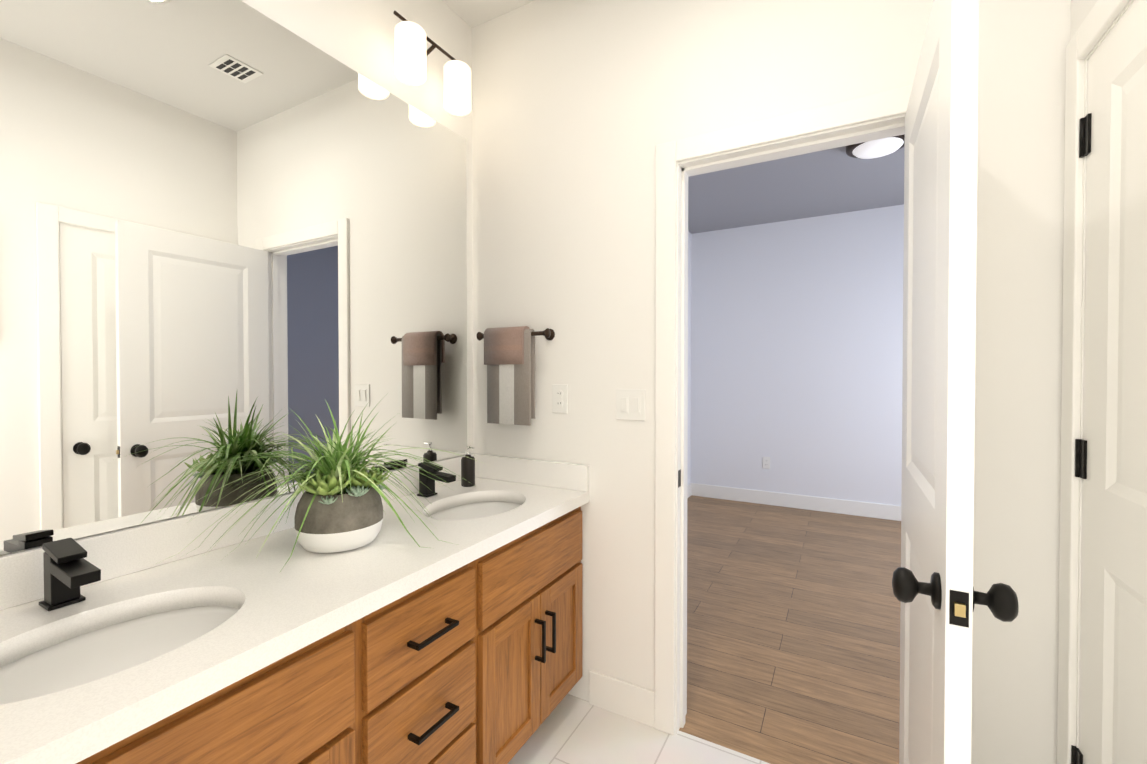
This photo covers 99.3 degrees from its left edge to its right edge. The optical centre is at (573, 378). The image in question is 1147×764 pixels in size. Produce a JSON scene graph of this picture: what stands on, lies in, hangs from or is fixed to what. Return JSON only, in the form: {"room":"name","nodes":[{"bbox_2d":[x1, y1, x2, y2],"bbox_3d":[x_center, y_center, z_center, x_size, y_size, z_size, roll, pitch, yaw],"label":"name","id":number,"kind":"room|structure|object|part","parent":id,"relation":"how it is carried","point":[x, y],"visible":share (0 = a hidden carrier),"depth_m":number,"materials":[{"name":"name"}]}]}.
{"room":"bathroom","nodes":[
{"label":"bathroom","id":0,"kind":"room"},
{"bbox_2d":[0,0,472,555],"bbox_3d":[-1.278,-0.127,0.813,0.120,2.825,3.440,0,1,29],"label":"wall","id":1,"kind":"structure","parent":0,"point":[356,36],"depth_m":1.79,"materials":[{"name":"white paint"}]},
{"bbox_2d":[0,0,466,554],"bbox_3d":[-0.869,-0.346,1.413,0.005,1.372,1.650,0,1,29],"label":"mirror","id":2,"kind":"object","parent":1,"relation":"attached to","point":[230,230],"visible":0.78,"depth_m":1.25,"materials":[{"name":"clear glass"}]},
{"bbox_2d":[393,11,470,115],"bbox_3d":[-0.541,-1.178,1.844,0.158,0.220,0.380,0,1,29],"label":"sconce","id":3,"kind":"object","parent":1,"relation":"attached to","point":[411,53],"visible":1,"depth_m":1.77,"materials":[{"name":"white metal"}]},
{"bbox_3d":[-0.577,-1.149,1.727,0.108,0.167,0.108,0,1,29],"label":"lamp shade","id":4,"kind":"part","parent":3,"relation":"part of","materials":[{"name":"white glass"}]},
{"bbox_3d":[-0.461,-1.152,1.937,0.108,0.167,0.108,0,1,29],"label":"lamp shade","id":5,"kind":"part","parent":3,"relation":"part of","materials":[{"name":"white glass"}]},
{"bbox_2d":[442,0,534,27],"bbox_3d":[-0.401,-1.572,0.242,2.190,0.080,3.320,0,1,29],"label":"ceiling","id":6,"kind":"structure","parent":0,"point":[472,13],"depth_m":2.05,"materials":[{"name":"white paint"}]},
{"bbox_2d":[687,231,690,484],"bbox_3d":[0.389,-0.126,3.726,0.120,2.750,3.270,0,1,29],"label":"wall","id":7,"kind":"structure","parent":0,"point":[689,234],"depth_m":5.08,"materials":[{"name":"white paint"}]},
{"bbox_2d":[687,483,691,497],"bbox_3d":[0.440,1.184,3.697,0.013,0.130,3.240,0,1,29],"label":"baseboard","id":8,"kind":"structure","parent":7,"relation":"attached to","point":[689,487],"depth_m":5.07,"materials":[{"name":"white paint"}]},
{"bbox_2d":[508,495,900,763],"bbox_3d":[0.998,1.307,1.516,4.000,0.060,6.840,0,1,29],"label":"floor","id":9,"kind":"structure","parent":0,"point":[793,635],"depth_m":2.24,"materials":[{"name":"brown wood"}]},
{"bbox_2d":[76,506,582,763],"bbox_3d":[-0.596,0.885,1.305,0.604,0.788,1.697,0,1,29],"label":"bathroom vanity","id":10,"kind":"object","parent":9,"relation":"on","point":[478,661],"visible":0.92,"depth_m":1.18,"materials":[{"name":"brown wood"}]},
{"bbox_2d":[0,453,588,763],"bbox_3d":[-0.606,0.493,1.302,0.584,0.296,1.702,0,1,29],"label":"countertop","id":11,"kind":"structure","parent":10,"relation":"on","point":[138,639],"depth_m":1.03,"materials":[{"name":"stone"}]},
{"bbox_2d":[39,538,100,610],"bbox_3d":[-0.982,0.389,0.954,0.152,0.122,0.054,0,1,29],"label":"faucet","id":12,"kind":"object","parent":11,"relation":"on","point":[69,570],"visible":0.98,"depth_m":0.95,"materials":[{"name":"black metal"}]},
{"bbox_2d":[156,393,479,571],"bbox_3d":[-0.543,0.242,1.299,0.616,0.407,0.717,0,1,29],"label":"potted plant","id":13,"kind":"object","parent":11,"relation":"on","point":[339,508],"visible":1,"depth_m":1.26,"materials":[{"name":"plant"}]},
{"bbox_2d":[417,461,455,496],"bbox_3d":[-0.508,0.378,1.811,0.152,0.122,0.054,0,1,29],"label":"faucet","id":14,"kind":"object","parent":11,"relation":"on","point":[428,490],"visible":0.92,"depth_m":1.81,"materials":[{"name":"black metal"}]},
{"bbox_2d":[461,446,474,486],"bbox_3d":[-0.429,0.356,1.990,0.060,0.161,0.056,0,1,29],"label":"soap dispenser","id":15,"kind":"object","parent":11,"relation":"on","point":[467,469],"visible":1,"depth_m":1.97,"materials":[{"name":"black plastic"}]},
{"bbox_2d":[472,0,1070,763],"bbox_3d":[0.431,-0.139,1.765,2.190,2.825,0.120,0,1,29],"label":"wall","id":16,"kind":"structure","parent":0,"point":[582,110],"depth_m":1.74,"materials":[{"name":"white paint"}]},
{"bbox_2d":[476,326,554,425],"bbox_3d":[-0.240,-0.013,2.010,0.352,0.397,0.104,0,1,29],"label":"towel rail","id":17,"kind":"object","parent":16,"relation":"attached to","point":[509,357],"visible":1,"depth_m":1.97,"materials":[{"name":"brown fabric"}]},
{"bbox_2d":[552,384,567,412],"bbox_3d":[-0.055,0.081,1.963,0.070,0.116,0.008,0,1,29],"label":"outlet","id":18,"kind":"object","parent":16,"relation":"attached to","point":[559,398],"visible":1,"depth_m":1.96,"materials":[{"name":"white plastic"}]},
{"bbox_2d":[589,670,654,727],"bbox_3d":[0.180,1.208,1.846,0.268,0.130,0.013,0,1,29],"label":"baseboard","id":19,"kind":"structure","parent":16,"relation":"attached to","point":[634,702],"depth_m":1.83,"materials":[{"name":"white paint"}]},
{"bbox_2d":[616,389,644,420],"bbox_3d":[0.211,0.097,1.814,0.116,0.116,0.013,0,1,29],"label":"switch plate","id":20,"kind":"object","parent":16,"relation":"attached to","point":[630,404],"visible":1,"depth_m":1.81,"materials":[{"name":"white plastic"}]},
{"bbox_2d":[654,85,912,734],"bbox_3d":[0.707,0.220,1.617,0.862,2.111,0.152,0,1,29],"label":"door frame","id":21,"kind":"structure","parent":16,"relation":"attached to","point":[858,110],"depth_m":1.73,"materials":[{"name":"white paint"}]},
{"bbox_2d":[675,114,905,733],"bbox_3d":[0.707,0.253,1.618,0.730,2.045,0.126,0,1,29],"label":"trim","id":22,"kind":"structure","parent":16,"relation":"attached to","point":[856,134],"depth_m":1.74,"materials":[{"name":"white paint"}]},
{"bbox_2d":[892,0,1018,763],"bbox_3d":[0.796,0.264,1.097,0.175,2.012,0.713,0,1,29],"label":"open door","id":23,"kind":"structure","parent":16,"relation":"in","point":[936,595],"depth_m":0.85,"materials":[{"name":"white paint"}]},
{"bbox_2d":[688,146,903,233],"bbox_3d":[1.830,-1.532,2.986,4.000,0.080,3.400,0,1,29],"label":"ceiling","id":24,"kind":"structure","parent":0,"point":[837,180],"depth_m":3.88,"materials":[{"name":"grey paint"}]},
{"bbox_2d":[846,134,904,158],"bbox_3d":[1.880,-1.439,3.016,0.344,0.105,0.344,0,1,29],"label":"light","id":25,"kind":"object","parent":24,"relation":"attached to","point":[876,148],"visible":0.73,"depth_m":2.97,"materials":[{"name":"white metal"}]},
{"bbox_2d":[691,204,903,505],"bbox_3d":[2.623,-0.135,4.439,4.000,2.750,0.120,0,1,29],"label":"wall","id":26,"kind":"structure","parent":0,"point":[795,350],"depth_m":4.62,"materials":[{"name":"white paint"}]},
{"bbox_2d":[763,457,769,468],"bbox_3d":[1.892,0.825,4.782,0.070,0.116,0.008,0,1,29],"label":"outlet","id":27,"kind":"object","parent":26,"relation":"attached to","point":[766,462],"visible":1,"depth_m":4.78,"materials":[{"name":"white plastic"}]},
{"bbox_2d":[692,483,900,520],"bbox_3d":[2.735,1.176,4.317,3.430,0.130,0.013,0,1,29],"label":"baseboard","id":28,"kind":"structure","parent":26,"relation":"attached to","point":[866,509],"depth_m":4.63,"materials":[{"name":"white paint"}]},
{"bbox_2d":[1070,0,1097,39],"bbox_3d":[0.514,-0.113,-0.245,0.140,2.825,3.320,0,1,29],"label":"wall","id":29,"kind":"structure","parent":0,"point":[1081,10],"depth_m":1.19,"materials":[{"name":"white paint"}]},
{"bbox_2d":[1057,0,1133,763],"bbox_3d":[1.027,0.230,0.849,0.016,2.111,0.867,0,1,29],"label":"door frame","id":30,"kind":"structure","parent":29,"relation":"attached to","point":[1101,17],"depth_m":1.18,"materials":[{"name":"white paint"}]},
{"bbox_2d":[1071,0,1146,763],"bbox_3d":[1.052,0.264,0.839,0.175,2.018,0.724,0,1,29],"label":"door","id":31,"kind":"structure","parent":29,"relation":"in","point":[1111,458],"depth_m":1.03,"materials":[{"name":"white paint"}]}
]}

